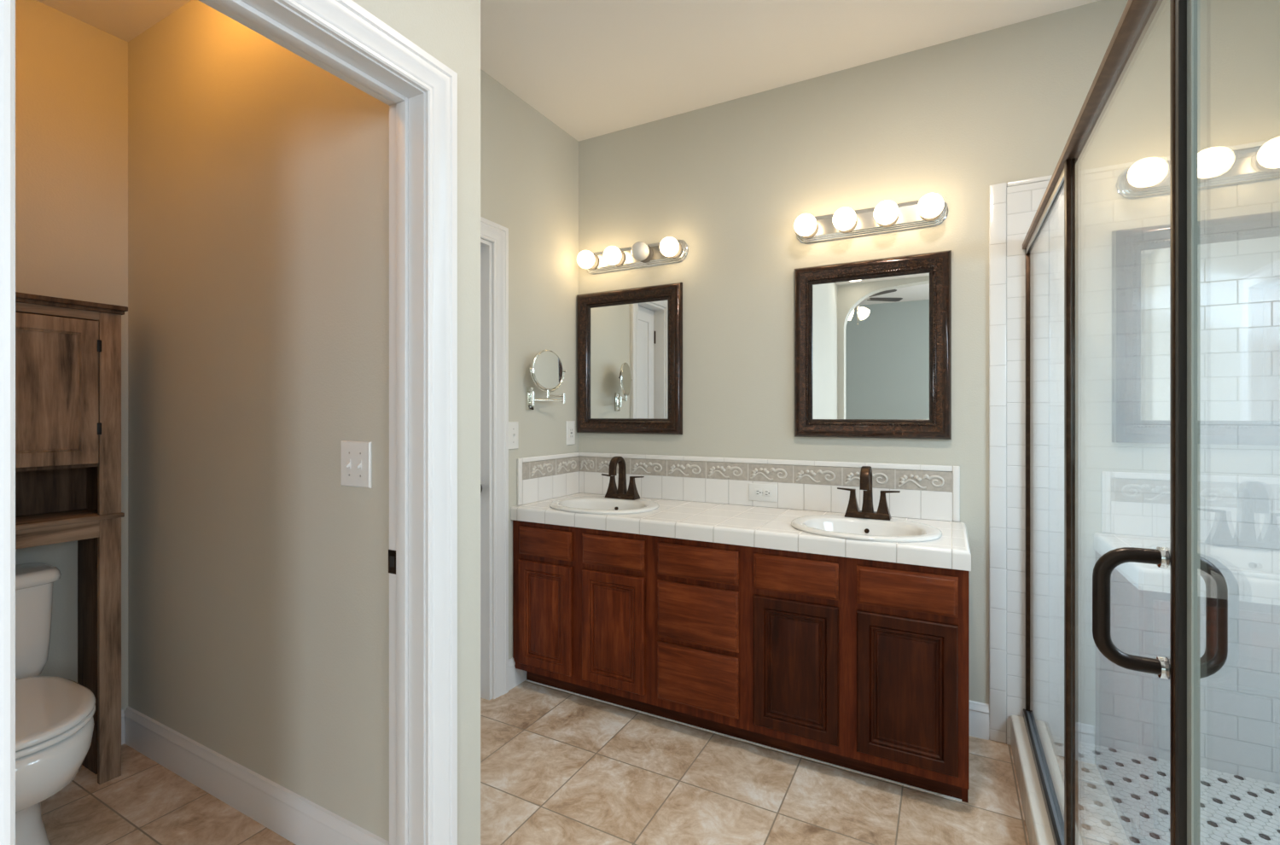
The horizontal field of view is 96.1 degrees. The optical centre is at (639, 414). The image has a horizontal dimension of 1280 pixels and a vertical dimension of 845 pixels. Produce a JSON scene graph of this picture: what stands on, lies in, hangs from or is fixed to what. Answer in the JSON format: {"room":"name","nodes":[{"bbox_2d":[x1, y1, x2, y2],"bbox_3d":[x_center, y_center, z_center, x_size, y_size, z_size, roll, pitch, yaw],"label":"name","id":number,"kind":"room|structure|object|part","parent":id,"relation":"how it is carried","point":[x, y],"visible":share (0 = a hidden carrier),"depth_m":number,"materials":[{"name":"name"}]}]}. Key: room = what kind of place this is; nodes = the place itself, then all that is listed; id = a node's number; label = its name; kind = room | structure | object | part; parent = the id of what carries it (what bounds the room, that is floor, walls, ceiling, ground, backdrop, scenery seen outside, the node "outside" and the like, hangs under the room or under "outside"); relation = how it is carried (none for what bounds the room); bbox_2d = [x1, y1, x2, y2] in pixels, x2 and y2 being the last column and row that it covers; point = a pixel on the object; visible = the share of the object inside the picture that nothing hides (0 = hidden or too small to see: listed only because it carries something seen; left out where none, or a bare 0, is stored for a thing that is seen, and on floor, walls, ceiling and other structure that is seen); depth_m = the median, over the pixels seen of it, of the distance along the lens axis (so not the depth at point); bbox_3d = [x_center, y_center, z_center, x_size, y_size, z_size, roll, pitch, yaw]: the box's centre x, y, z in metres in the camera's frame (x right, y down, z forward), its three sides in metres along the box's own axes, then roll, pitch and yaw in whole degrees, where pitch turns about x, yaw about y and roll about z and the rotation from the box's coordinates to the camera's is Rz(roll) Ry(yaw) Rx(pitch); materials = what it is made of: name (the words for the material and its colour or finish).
{"room":"bathroom","nodes":[
{"label":"bathroom","id":0,"kind":"room"},
{"bbox_2d":[15,0,127,711],"bbox_3d":[-2.267,-0.118,1.782,0.120,2.740,1.038,0,0,28],"label":"wall","id":1,"kind":"structure","parent":0,"point":[72,73],"depth_m":2.06,"materials":[{"name":"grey paint"}]},
{"bbox_2d":[121,708,124,744],"bbox_3d":[-2.183,1.186,1.796,0.016,0.132,0.902,0,0,28],"label":"baseboard","id":2,"kind":"structure","parent":1,"relation":"attached to","point":[122,709],"depth_m":2.19,"materials":[{"name":"white paint"}]},
{"bbox_2d":[35,0,191,41],"bbox_3d":[-1.584,-1.483,1.427,1.660,0.100,1.018,0,0,28],"label":"ceiling","id":3,"kind":"structure","parent":0,"point":[125,20],"depth_m":2.05,"materials":[{"name":"white paint"}]},
{"bbox_2d":[128,0,389,841],"bbox_3d":[-1.307,-0.118,1.943,1.660,2.740,0.154,0,0,28],"label":"wall partition","id":4,"kind":"structure","parent":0,"point":[258,175],"depth_m":1.79,"materials":[{"name":"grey paint"}]},
{"bbox_2d":[0,0,457,844],"bbox_3d":[-0.740,0.192,1.116,0.164,2.121,0.870,0,0,28],"label":"door frame","id":5,"kind":"structure","parent":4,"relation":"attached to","point":[345,20],"depth_m":1.40,"materials":[{"name":"white"}]},
{"bbox_3d":[-0.620,0.369,1.443,0.034,0.059,0.003,0,0,28],"label":"strike plate","id":6,"kind":"part","parent":5,"relation":"part of","materials":[{"name":"brown metal"}]},
{"bbox_2d":[123,705,389,844],"bbox_3d":[-1.295,1.186,1.840,1.539,0.132,0.016,0,0,28],"label":"baseboard","id":7,"kind":"structure","parent":4,"relation":"attached to","point":[298,819],"depth_m":1.81,"materials":[{"name":"white wood"}]},
{"bbox_2d":[341,440,371,488],"bbox_3d":[-0.778,0.134,1.562,0.123,0.124,0.016,0,0,28],"label":"light switch","id":8,"kind":"object","parent":4,"relation":"attached to","point":[356,456],"visible":1,"depth_m":1.56,"materials":[{"name":"white plastic"}]},
{"bbox_2d":[352,0,480,844],"bbox_3d":[-1.165,-0.118,0.325,0.120,2.740,2.872,0,0,28],"label":"wall","id":9,"kind":"structure","parent":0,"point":[449,31],"depth_m":1.51,"materials":[{"name":"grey paint"}]},
{"bbox_2d":[480,69,578,698],"bbox_3d":[-0.724,-0.118,2.528,0.120,2.740,1.428,0,0,28],"label":"wall","id":10,"kind":"structure","parent":0,"point":[529,165],"depth_m":2.78,"materials":[{"name":"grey paint"}]},
{"bbox_2d":[480,216,508,699],"bbox_3d":[-0.796,0.204,2.370,0.142,2.096,0.597,0,0,28],"label":"door frame","id":11,"kind":"structure","parent":10,"relation":"attached to","point":[491,231],"depth_m":2.54,"materials":[{"name":"white wood"}]},
{"bbox_2d":[508,421,518,449],"bbox_3d":[-0.581,0.096,2.650,0.016,0.127,0.075,0,0,28],"label":"light switch","id":12,"kind":"object","parent":10,"relation":"attached to","point":[513,426],"visible":0.96,"depth_m":2.65,"materials":[{"name":"white plastic"}]},
{"bbox_2d":[508,657,526,690],"bbox_3d":[-0.572,1.186,2.668,0.016,0.132,0.138,0,0,28],"label":"baseboard","id":13,"kind":"structure","parent":10,"relation":"attached to","point":[516,676],"depth_m":2.65,"materials":[{"name":"white"}]},
{"bbox_2d":[525,349,565,409],"bbox_3d":[-0.468,-0.167,2.773,0.088,0.288,0.222,0,0,41],"label":"mirror","id":14,"kind":"object","parent":10,"relation":"attached to","point":[547,372],"visible":1,"depth_m":2.74,"materials":[{"name":"silver metal"}]},
{"bbox_3d":[-0.528,-0.078,2.756,0.010,0.110,0.052,0,0,28],"label":"wall plate","id":15,"kind":"part","parent":14,"relation":"part of","materials":[{"name":"silver metal"}]},
{"bbox_2d":[534,351,562,388],"bbox_3d":[-0.437,-0.214,2.746,0.005,0.177,0.177,0,0,40],"label":"mirror glass","id":16,"kind":"object","parent":14,"relation":"attached to","point":[548,366],"depth_m":2.74,"materials":[{"name":"white"}]},
{"bbox_3d":[-0.444,-0.070,2.788,0.158,0.011,0.011,0,0,-31],"label":"arm","id":17,"kind":"part","parent":14,"relation":"part of","materials":[{"name":"silver metal"}]},
{"bbox_3d":[-0.409,-0.090,2.790,0.011,0.011,0.102,0,0,41],"label":"arm","id":18,"kind":"part","parent":14,"relation":"part of","materials":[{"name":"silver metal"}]},
{"bbox_2d":[565,420,575,445],"bbox_3d":[-0.367,0.097,3.056,0.009,0.127,0.074,0,0,28],"label":"wall outlet","id":19,"kind":"object","parent":10,"relation":"attached to","point":[570,425],"visible":1,"depth_m":3.05,"materials":[{"name":"white plastic"}]},
{"bbox_2d":[569,426,573,439],"bbox_3d":[-0.365,0.097,3.055,0.003,0.069,0.034,0,0,28],"label":"socket","id":20,"kind":"object","parent":19,"relation":"attached to","point":[571,428],"depth_m":3.05,"materials":[{"name":"white plastic"}]},
{"bbox_2d":[41,680,1029,844],"bbox_3d":[-1.249,1.302,-1.060,7.200,0.100,8.550,0,0,28],"label":"floor","id":21,"kind":"structure","parent":0,"point":[558,767],"depth_m":1.89,"materials":[{"name":"tile"}]},
{"bbox_2d":[15,562,95,844],"bbox_3d":[-1.850,0.876,1.619,0.755,0.751,0.444,0,0,28],"label":"toilet","id":22,"kind":"object","parent":21,"relation":"on","point":[55,724],"visible":0.89,"depth_m":1.60,"materials":[{"name":"white ceramic"}]},
{"bbox_3d":[-2.083,0.700,1.744,0.198,0.305,0.410,0,0,28],"label":"tank","id":23,"kind":"part","parent":22,"relation":"part of","materials":[{"name":"white ceramic"}]},
{"bbox_3d":[-2.085,0.523,1.745,0.222,0.045,0.444,0,0,28],"label":"tank lid","id":24,"kind":"part","parent":22,"relation":"part of","materials":[{"name":"white ceramic"}]},
{"bbox_3d":[-1.757,0.846,1.569,0.524,0.018,0.372,0,0,28],"label":"seat","id":25,"kind":"part","parent":22,"relation":"part of","materials":[{"name":"white plastic"}]},
{"bbox_3d":[-1.757,0.823,1.569,0.524,0.024,0.372,0,0,28],"label":"lid","id":26,"kind":"part","parent":22,"relation":"part of","materials":[{"name":"white ceramic"}]},
{"bbox_2d":[15,291,127,784],"bbox_3d":[-2.047,0.438,1.751,0.267,1.628,0.693,0,0,28],"label":"tall cabinet","id":27,"kind":"object","parent":21,"relation":"on","point":[68,352],"visible":0.98,"depth_m":1.94,"materials":[{"name":"brown wood"}]},
{"bbox_3d":[-2.159,-0.004,1.812,0.012,0.688,0.623,0,0,28],"label":"panel","id":28,"kind":"part","parent":27,"relation":"part of","materials":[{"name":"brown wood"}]},
{"bbox_2d":[15,463,97,471],"bbox_3d":[-2.064,0.168,1.761,0.203,0.016,0.623,0,0,28],"label":"shelf","id":29,"kind":"object","parent":27,"relation":"attached to","point":[91,465],"depth_m":1.89,"materials":[{"name":"brown wood"}]},
{"bbox_3d":[-1.898,-0.076,1.826,0.017,0.480,0.269,0,0,28],"label":"door","id":30,"kind":"part","parent":27,"relation":"part of","materials":[{"name":"brown wood"}]},
{"bbox_3d":[-1.965,-0.334,1.708,0.018,0.028,0.547,0,0,28],"label":"rail","id":31,"kind":"part","parent":27,"relation":"part of","materials":[{"name":"brown wood"}]},
{"bbox_2d":[15,508,124,529],"bbox_3d":[-2.058,0.347,1.758,0.241,0.015,0.676,0,0,28],"label":"shelf","id":32,"kind":"object","parent":27,"relation":"attached to","point":[38,519],"depth_m":1.93,"materials":[{"name":"brown wood"}]},
{"bbox_3d":[-1.953,0.803,2.049,0.150,0.897,0.030,0,0,28],"label":"leg","id":33,"kind":"part","parent":27,"relation":"part of","materials":[{"name":"brown wood"}]},
{"bbox_3d":[-1.917,-0.004,2.046,0.217,0.688,0.018,0,0,28],"label":"panel","id":34,"kind":"part","parent":27,"relation":"part of","materials":[{"name":"brown wood"}]},
{"bbox_3d":[-1.823,0.803,1.975,0.020,0.897,0.058,0,0,28],"label":"leg","id":35,"kind":"part","parent":27,"relation":"part of","materials":[{"name":"brown wood"}]},
{"bbox_2d":[512,519,969,802],"bbox_3d":[0.342,0.868,2.450,1.827,0.769,0.556,0,0,28],"label":"vanity cabinet","id":36,"kind":"object","parent":21,"relation":"on","point":[856,665],"visible":0.97,"depth_m":2.09,"materials":[{"name":"brown wood"}]},
{"bbox_3d":[-0.425,0.572,2.556,0.289,0.127,0.018,0,0,28],"label":"drawer","id":37,"kind":"part","parent":36,"relation":"part of","materials":[{"name":"brown wood"}]},
{"bbox_3d":[-0.425,0.896,2.557,0.289,0.472,0.017,0,0,28],"label":"door","id":38,"kind":"part","parent":36,"relation":"part of","materials":[{"name":"brown wood"}]},
{"bbox_3d":[-0.115,0.896,2.391,0.298,0.472,0.017,0,0,28],"label":"door","id":39,"kind":"part","parent":36,"relation":"part of","materials":[{"name":"brown wood"}]},
{"bbox_3d":[-0.115,0.572,2.390,0.298,0.127,0.018,0,0,28],"label":"drawer","id":40,"kind":"part","parent":36,"relation":"part of","materials":[{"name":"brown wood"}]},
{"bbox_3d":[0.217,1.016,2.212,0.336,0.227,0.018,0,0,28],"label":"drawer","id":41,"kind":"part","parent":36,"relation":"part of","materials":[{"name":"brown wood"}]},
{"bbox_3d":[0.217,0.770,2.212,0.336,0.225,0.018,0,0,28],"label":"drawer","id":42,"kind":"part","parent":36,"relation":"part of","materials":[{"name":"brown wood"}]},
{"bbox_3d":[0.217,0.572,2.212,0.336,0.127,0.018,0,0,28],"label":"drawer","id":43,"kind":"part","parent":36,"relation":"part of","materials":[{"name":"brown wood"}]},
{"bbox_2d":[510,492,971,570],"bbox_3d":[0.344,0.452,2.450,1.833,0.060,0.553,0,0,28],"label":"countertop","id":44,"kind":"structure","parent":36,"relation":"on","point":[769,527],"depth_m":2.23,"materials":[{"name":"white tile"}]},
{"bbox_2d":[549,495,659,514],"bbox_3d":[-0.167,0.482,2.663,0.520,0.152,0.436,0,0,28],"label":"sink","id":45,"kind":"object","parent":44,"relation":"in","point":[586,504],"visible":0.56,"depth_m":2.74,"materials":[{"name":"white ceramic"}]},
{"bbox_2d":[601,455,644,500],"bbox_3d":[-0.104,0.303,2.779,0.232,0.207,0.131,0,0,28],"label":"faucet","id":46,"kind":"object","parent":44,"relation":"on","point":[622,492],"visible":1,"depth_m":2.79,"materials":[{"name":"brown metal"}]},
{"bbox_3d":[-0.136,0.355,2.838,0.053,0.104,0.049,0,0,28],"label":"handle","id":47,"kind":"part","parent":46,"relation":"part of","materials":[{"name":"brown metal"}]},
{"bbox_3d":[-0.106,0.303,2.776,0.051,0.207,0.123,0,0,28],"label":"spout","id":48,"kind":"part","parent":46,"relation":"part of","materials":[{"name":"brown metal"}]},
{"bbox_3d":[-0.087,0.396,2.812,0.167,0.022,0.058,0,0,28],"label":"plate","id":49,"kind":"part","parent":46,"relation":"part of","materials":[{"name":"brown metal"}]},
{"bbox_3d":[-0.037,0.355,2.785,0.053,0.104,0.049,0,0,28],"label":"handle","id":50,"kind":"part","parent":46,"relation":"part of","materials":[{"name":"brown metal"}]},
{"bbox_3d":[-0.015,0.301,2.773,0.070,0.012,0.018,0,0,28],"label":"lever","id":51,"kind":"part","parent":46,"relation":"part of","materials":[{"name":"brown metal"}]},
{"bbox_2d":[791,514,942,541],"bbox_3d":[0.827,0.482,2.130,0.520,0.152,0.436,0,0,28],"label":"sink","id":52,"kind":"object","parent":44,"relation":"in","point":[835,526],"visible":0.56,"depth_m":2.18,"materials":[{"name":"white ceramic"}]},
{"bbox_2d":[837,465,900,520],"bbox_3d":[0.887,0.303,2.248,0.232,0.207,0.131,0,0,28],"label":"faucet","id":53,"kind":"object","parent":44,"relation":"on","point":[865,483],"visible":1,"depth_m":2.26,"materials":[{"name":"brown metal"}]},
{"bbox_3d":[0.832,0.301,2.319,0.070,0.012,0.018,0,0,28],"label":"lever","id":54,"kind":"part","parent":53,"relation":"part of","materials":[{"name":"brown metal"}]},
{"bbox_3d":[0.855,0.355,2.307,0.053,0.104,0.049,0,0,28],"label":"handle","id":55,"kind":"part","parent":53,"relation":"part of","materials":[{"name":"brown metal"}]},
{"bbox_3d":[0.885,0.303,2.245,0.051,0.207,0.123,0,0,28],"label":"spout","id":56,"kind":"part","parent":53,"relation":"part of","materials":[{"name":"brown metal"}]},
{"bbox_3d":[0.904,0.396,2.280,0.167,0.022,0.058,0,0,28],"label":"plate","id":57,"kind":"part","parent":53,"relation":"part of","materials":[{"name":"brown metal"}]},
{"bbox_3d":[0.953,0.355,2.254,0.053,0.104,0.049,0,0,28],"label":"handle","id":58,"kind":"part","parent":53,"relation":"part of","materials":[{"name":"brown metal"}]},
{"bbox_3d":[0.976,0.301,2.242,0.070,0.012,0.018,0,0,28],"label":"lever","id":59,"kind":"part","parent":53,"relation":"part of","materials":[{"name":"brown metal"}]},
{"bbox_3d":[0.547,0.572,2.035,0.298,0.127,0.018,0,0,28],"label":"drawer","id":60,"kind":"part","parent":36,"relation":"part of","materials":[{"name":"brown wood"}]},
{"bbox_3d":[0.548,0.896,2.035,0.298,0.472,0.017,0,0,28],"label":"door","id":61,"kind":"part","parent":36,"relation":"part of","materials":[{"name":"brown wood"}]},
{"bbox_3d":[0.862,0.572,1.866,0.298,0.127,0.018,0,0,28],"label":"drawer","id":62,"kind":"part","parent":36,"relation":"part of","materials":[{"name":"brown wood"}]},
{"bbox_3d":[0.862,0.896,1.867,0.298,0.472,0.017,0,0,28],"label":"door","id":63,"kind":"part","parent":36,"relation":"part of","materials":[{"name":"brown wood"}]},
{"bbox_2d":[1010,714,1087,844],"bbox_3d":[1.343,1.192,0.888,1.111,0.120,2.334,0,0,28],"label":"curb","id":64,"kind":"object","parent":21,"relation":"on","point":[1038,825],"visible":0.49,"depth_m":1.76,"materials":[{"name":"beige tile"}]},
{"bbox_2d":[1022,0,1227,844],"bbox_3d":[1.341,0.238,0.911,1.134,1.786,2.295,0,0,28],"label":"shower door frame","id":65,"kind":"structure","parent":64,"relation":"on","point":[1050,714],"depth_m":1.16,"materials":[{"name":"brown metal"}]},
{"bbox_3d":[0.909,1.117,1.161,0.010,0.028,2.262,0,0,28],"label":"sill","id":66,"kind":"part","parent":65,"relation":"part of","materials":[{"name":"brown metal"}]},
{"bbox_3d":[0.926,1.120,1.152,0.028,0.024,2.262,0,0,28],"label":"drip rail","id":67,"kind":"part","parent":65,"relation":"part of","materials":[{"name":"brown metal"}]},
{"bbox_3d":[1.255,0.241,1.780,0.006,1.722,0.820,0,0,28],"label":"fixed pane","id":68,"kind":"part","parent":65,"relation":"part of","materials":[{"name":"clear glass"}]},
{"bbox_3d":[0.871,0.238,1.063,0.006,1.697,0.743,0,0,28],"label":"door","id":69,"kind":"part","parent":65,"relation":"part of","materials":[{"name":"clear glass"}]},
{"bbox_3d":[0.692,0.275,0.817,0.078,0.174,0.021,0,0,28],"label":"handle","id":70,"kind":"part","parent":65,"relation":"part of","materials":[{"name":"brown metal"}]},
{"bbox_2d":[1155,655,1165,678],"bbox_3d":[0.724,0.351,0.800,0.005,0.029,0.029,0,0,28],"label":"washer","id":71,"kind":"object","parent":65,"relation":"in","point":[1160,664],"depth_m":0.79,"materials":[{"name":"silver metal"}]},
{"bbox_2d":[1156,546,1165,567],"bbox_3d":[0.724,0.198,0.800,0.005,0.029,0.029,0,0,28],"label":"washer","id":72,"kind":"object","parent":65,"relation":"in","point":[1160,555],"depth_m":0.79,"materials":[{"name":"silver metal"}]},
{"bbox_2d":[1164,657,1169,679],"bbox_3d":[0.733,0.351,0.795,0.005,0.029,0.029,0,0,28],"label":"washer","id":73,"kind":"object","parent":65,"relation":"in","point":[1167,659],"depth_m":0.80,"materials":[{"name":"silver metal"}]},
{"bbox_2d":[1164,546,1169,568],"bbox_3d":[0.733,0.198,0.795,0.005,0.029,0.029,0,0,28],"label":"washer","id":74,"kind":"object","parent":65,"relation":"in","point":[1167,549],"depth_m":0.80,"materials":[{"name":"silver metal"}]},
{"bbox_3d":[0.684,0.240,0.731,0.013,1.724,0.013,0,0,28],"label":"strike post","id":75,"kind":"part","parent":65,"relation":"part of","materials":[{"name":"brown metal"}]},
{"bbox_3d":[0.758,0.275,0.782,0.060,0.174,0.021,0,0,28],"label":"handle","id":76,"kind":"part","parent":65,"relation":"part of","materials":[{"name":"brown metal"}]},
{"bbox_2d":[480,0,1099,141],"bbox_3d":[0.587,-1.538,0.196,4.650,0.100,4.600,0,0,28],"label":"ceiling","id":77,"kind":"structure","parent":0,"point":[593,68],"depth_m":2.30,"materials":[{"name":"white paint"}]},
{"bbox_2d":[578,0,1279,784],"bbox_3d":[1.055,-0.118,2.444,3.350,2.740,0.134,0,0,28],"label":"wall","id":78,"kind":"structure","parent":0,"point":[731,180],"depth_m":2.15,"materials":[{"name":"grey paint"}]},
{"bbox_2d":[576,282,682,434],"bbox_3d":[-0.069,-0.277,2.966,0.617,0.750,0.036,0,0,28],"label":"wall mirror","id":79,"kind":"object","parent":78,"relation":"attached to","point":[630,340],"visible":1,"depth_m":2.96,"materials":[{"name":"brown wood"}]},
{"bbox_2d":[590,300,667,418],"bbox_3d":[-0.063,-0.277,2.978,0.477,0.610,0.004,0,0,28],"label":"mirror glass","id":80,"kind":"object","parent":79,"relation":"attached to","point":[629,338],"depth_m":2.97,"materials":[{"name":"white"}]},
{"bbox_2d":[576,236,687,273],"bbox_3d":[-0.060,-0.810,2.905,0.600,0.112,0.136,0,0,28],"label":"vanity light","id":81,"kind":"object","parent":78,"relation":"attached to","point":[671,250],"visible":1,"depth_m":2.89,"materials":[{"name":"white glass"}]},
{"bbox_3d":[-0.282,-0.810,2.999,0.093,0.093,0.092,0,0,28],"label":"bulb","id":82,"kind":"part","parent":81,"relation":"part of","materials":[{"name":"white glass"}]},
{"bbox_2d":[587,253,599,270],"bbox_3d":[-0.258,-0.810,3.043,0.086,0.086,0.023,0,0,28],"label":"socket","id":83,"kind":"object","parent":81,"relation":"attached to","point":[596,266],"depth_m":3.03,"materials":[{"name":"grey glass"}]},
{"bbox_3d":[-0.141,-0.810,2.923,0.093,0.093,0.092,0,0,28],"label":"bulb","id":84,"kind":"part","parent":81,"relation":"part of","materials":[{"name":"white glass"}]},
{"bbox_2d":[612,250,625,266],"bbox_3d":[-0.117,-0.810,2.967,0.086,0.086,0.023,0,0,28],"label":"socket","id":85,"kind":"object","parent":81,"relation":"attached to","point":[622,262],"depth_m":2.96,"materials":[{"name":"grey glass"}]},
{"bbox_3d":[0.000,-0.810,2.848,0.093,0.093,0.092,0,0,28],"label":"bulb","id":86,"kind":"part","parent":81,"relation":"part of","materials":[{"name":"white glass"}]},
{"bbox_2d":[640,245,652,262],"bbox_3d":[0.024,-0.810,2.892,0.086,0.086,0.023,0,0,28],"label":"socket","id":87,"kind":"object","parent":81,"relation":"attached to","point":[649,258],"depth_m":2.88,"materials":[{"name":"grey glass"}]},
{"bbox_3d":[0.141,-0.810,2.772,0.093,0.093,0.092,0,0,28],"label":"bulb","id":88,"kind":"part","parent":81,"relation":"part of","materials":[{"name":"white glass"}]},
{"bbox_2d":[669,241,682,258],"bbox_3d":[0.165,-0.810,2.816,0.086,0.086,0.023,0,0,28],"label":"socket","id":89,"kind":"object","parent":81,"relation":"attached to","point":[679,254],"depth_m":2.81,"materials":[{"name":"grey glass"}]},
{"bbox_2d":[517,452,960,521],"bbox_3d":[0.345,0.311,2.476,1.812,0.219,0.509,0,0,28],"label":"backsplash","id":90,"kind":"structure","parent":78,"relation":"attached to","point":[934,493],"depth_m":2.67,"materials":[{"name":"white tile"}]},
{"bbox_2d":[748,482,777,501],"bbox_3d":[0.561,0.356,2.630,0.133,0.078,0.009,0,0,28],"label":"wall outlet","id":91,"kind":"object","parent":90,"relation":"attached to","point":[767,492],"visible":1,"depth_m":2.63,"materials":[{"name":"white plastic"}]},
{"bbox_2d":[754,488,762,495],"bbox_3d":[0.542,0.356,2.638,0.034,0.032,0.004,0,0,28],"label":"socket","id":92,"kind":"object","parent":91,"relation":"attached to","point":[757,491],"depth_m":2.64,"materials":[{"name":"white plastic"}]},
{"bbox_2d":[762,488,770,496],"bbox_3d":[0.578,0.356,2.619,0.034,0.032,0.004,0,0,28],"label":"socket","id":93,"kind":"object","parent":91,"relation":"attached to","point":[766,492],"depth_m":2.62,"materials":[{"name":"white plastic"}]},
{"bbox_2d":[794,192,948,244],"bbox_3d":[0.931,-0.815,2.373,0.600,0.112,0.136,0,0,28],"label":"vanity light","id":94,"kind":"object","parent":78,"relation":"attached to","point":[931,210],"visible":1,"depth_m":2.36,"materials":[{"name":"white glass"}]},
{"bbox_3d":[0.710,-0.815,2.467,0.093,0.093,0.092,0,0,28],"label":"bulb","id":95,"kind":"part","parent":94,"relation":"part of","materials":[{"name":"white glass"}]},
{"bbox_2d":[800,222,818,238],"bbox_3d":[0.733,-0.815,2.511,0.086,0.086,0.023,0,0,28],"label":"socket","id":96,"kind":"object","parent":94,"relation":"attached to","point":[815,235],"depth_m":2.51,"materials":[{"name":"grey glass"}]},
{"bbox_3d":[0.851,-0.815,2.392,0.093,0.093,0.092,0,0,28],"label":"bulb","id":97,"kind":"part","parent":94,"relation":"part of","materials":[{"name":"white glass"}]},
{"bbox_2d":[837,218,857,232],"bbox_3d":[0.874,-0.815,2.436,0.086,0.086,0.023,0,0,28],"label":"socket","id":98,"kind":"object","parent":94,"relation":"attached to","point":[854,229],"depth_m":2.43,"materials":[{"name":"grey glass"}]},
{"bbox_3d":[0.992,-0.815,2.316,0.093,0.093,0.092,0,0,28],"label":"bulb","id":99,"kind":"part","parent":94,"relation":"part of","materials":[{"name":"white glass"}]},
{"bbox_2d":[877,214,898,226],"bbox_3d":[1.015,-0.815,2.360,0.086,0.086,0.023,0,0,28],"label":"socket","id":100,"kind":"object","parent":94,"relation":"attached to","point":[895,224],"depth_m":2.36,"materials":[{"name":"grey glass"}]},
{"bbox_3d":[1.133,-0.815,2.240,0.093,0.093,0.092,0,0,28],"label":"bulb","id":101,"kind":"part","parent":94,"relation":"part of","materials":[{"name":"white glass"}]},
{"bbox_2d":[919,209,942,221],"bbox_3d":[1.156,-0.815,2.284,0.086,0.086,0.023,0,0,28],"label":"socket","id":102,"kind":"object","parent":94,"relation":"attached to","point":[939,218],"depth_m":2.29,"materials":[{"name":"grey glass"}]},
{"bbox_2d":[794,250,951,439],"bbox_3d":[0.958,-0.277,2.415,0.617,0.750,0.036,0,0,28],"label":"wall mirror","id":103,"kind":"object","parent":78,"relation":"attached to","point":[873,337],"visible":1,"depth_m":2.41,"materials":[{"name":"brown wood"}]},
{"bbox_2d":[812,272,929,419],"bbox_3d":[0.964,-0.277,2.427,0.477,0.610,0.004,0,0,28],"label":"mirror glass","id":104,"kind":"object","parent":103,"relation":"attached to","point":[870,332],"depth_m":2.42,"materials":[{"name":"white"}]},
{"bbox_2d":[969,699,989,739],"bbox_3d":[1.313,1.186,2.237,0.077,0.132,0.016,0,0,28],"label":"baseboard","id":105,"kind":"structure","parent":78,"relation":"attached to","point":[979,712],"depth_m":2.23,"materials":[{"name":"white"}]},
{"bbox_2d":[989,138,1279,743],"bbox_3d":[1.868,0.183,1.940,1.181,2.137,0.016,0,0,28],"label":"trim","id":106,"kind":"structure","parent":78,"relation":"attached to","point":[997,193],"depth_m":2.19,"materials":[{"name":"white tile"}]},
{"bbox_2d":[1078,740,1279,844],"bbox_3d":[1.404,1.216,0.904,1.020,0.073,2.280,0,0,28],"label":"floor","id":107,"kind":"structure","parent":0,"point":[1271,800],"depth_m":1.74,"materials":[{"name":"white tile"}]}
]}

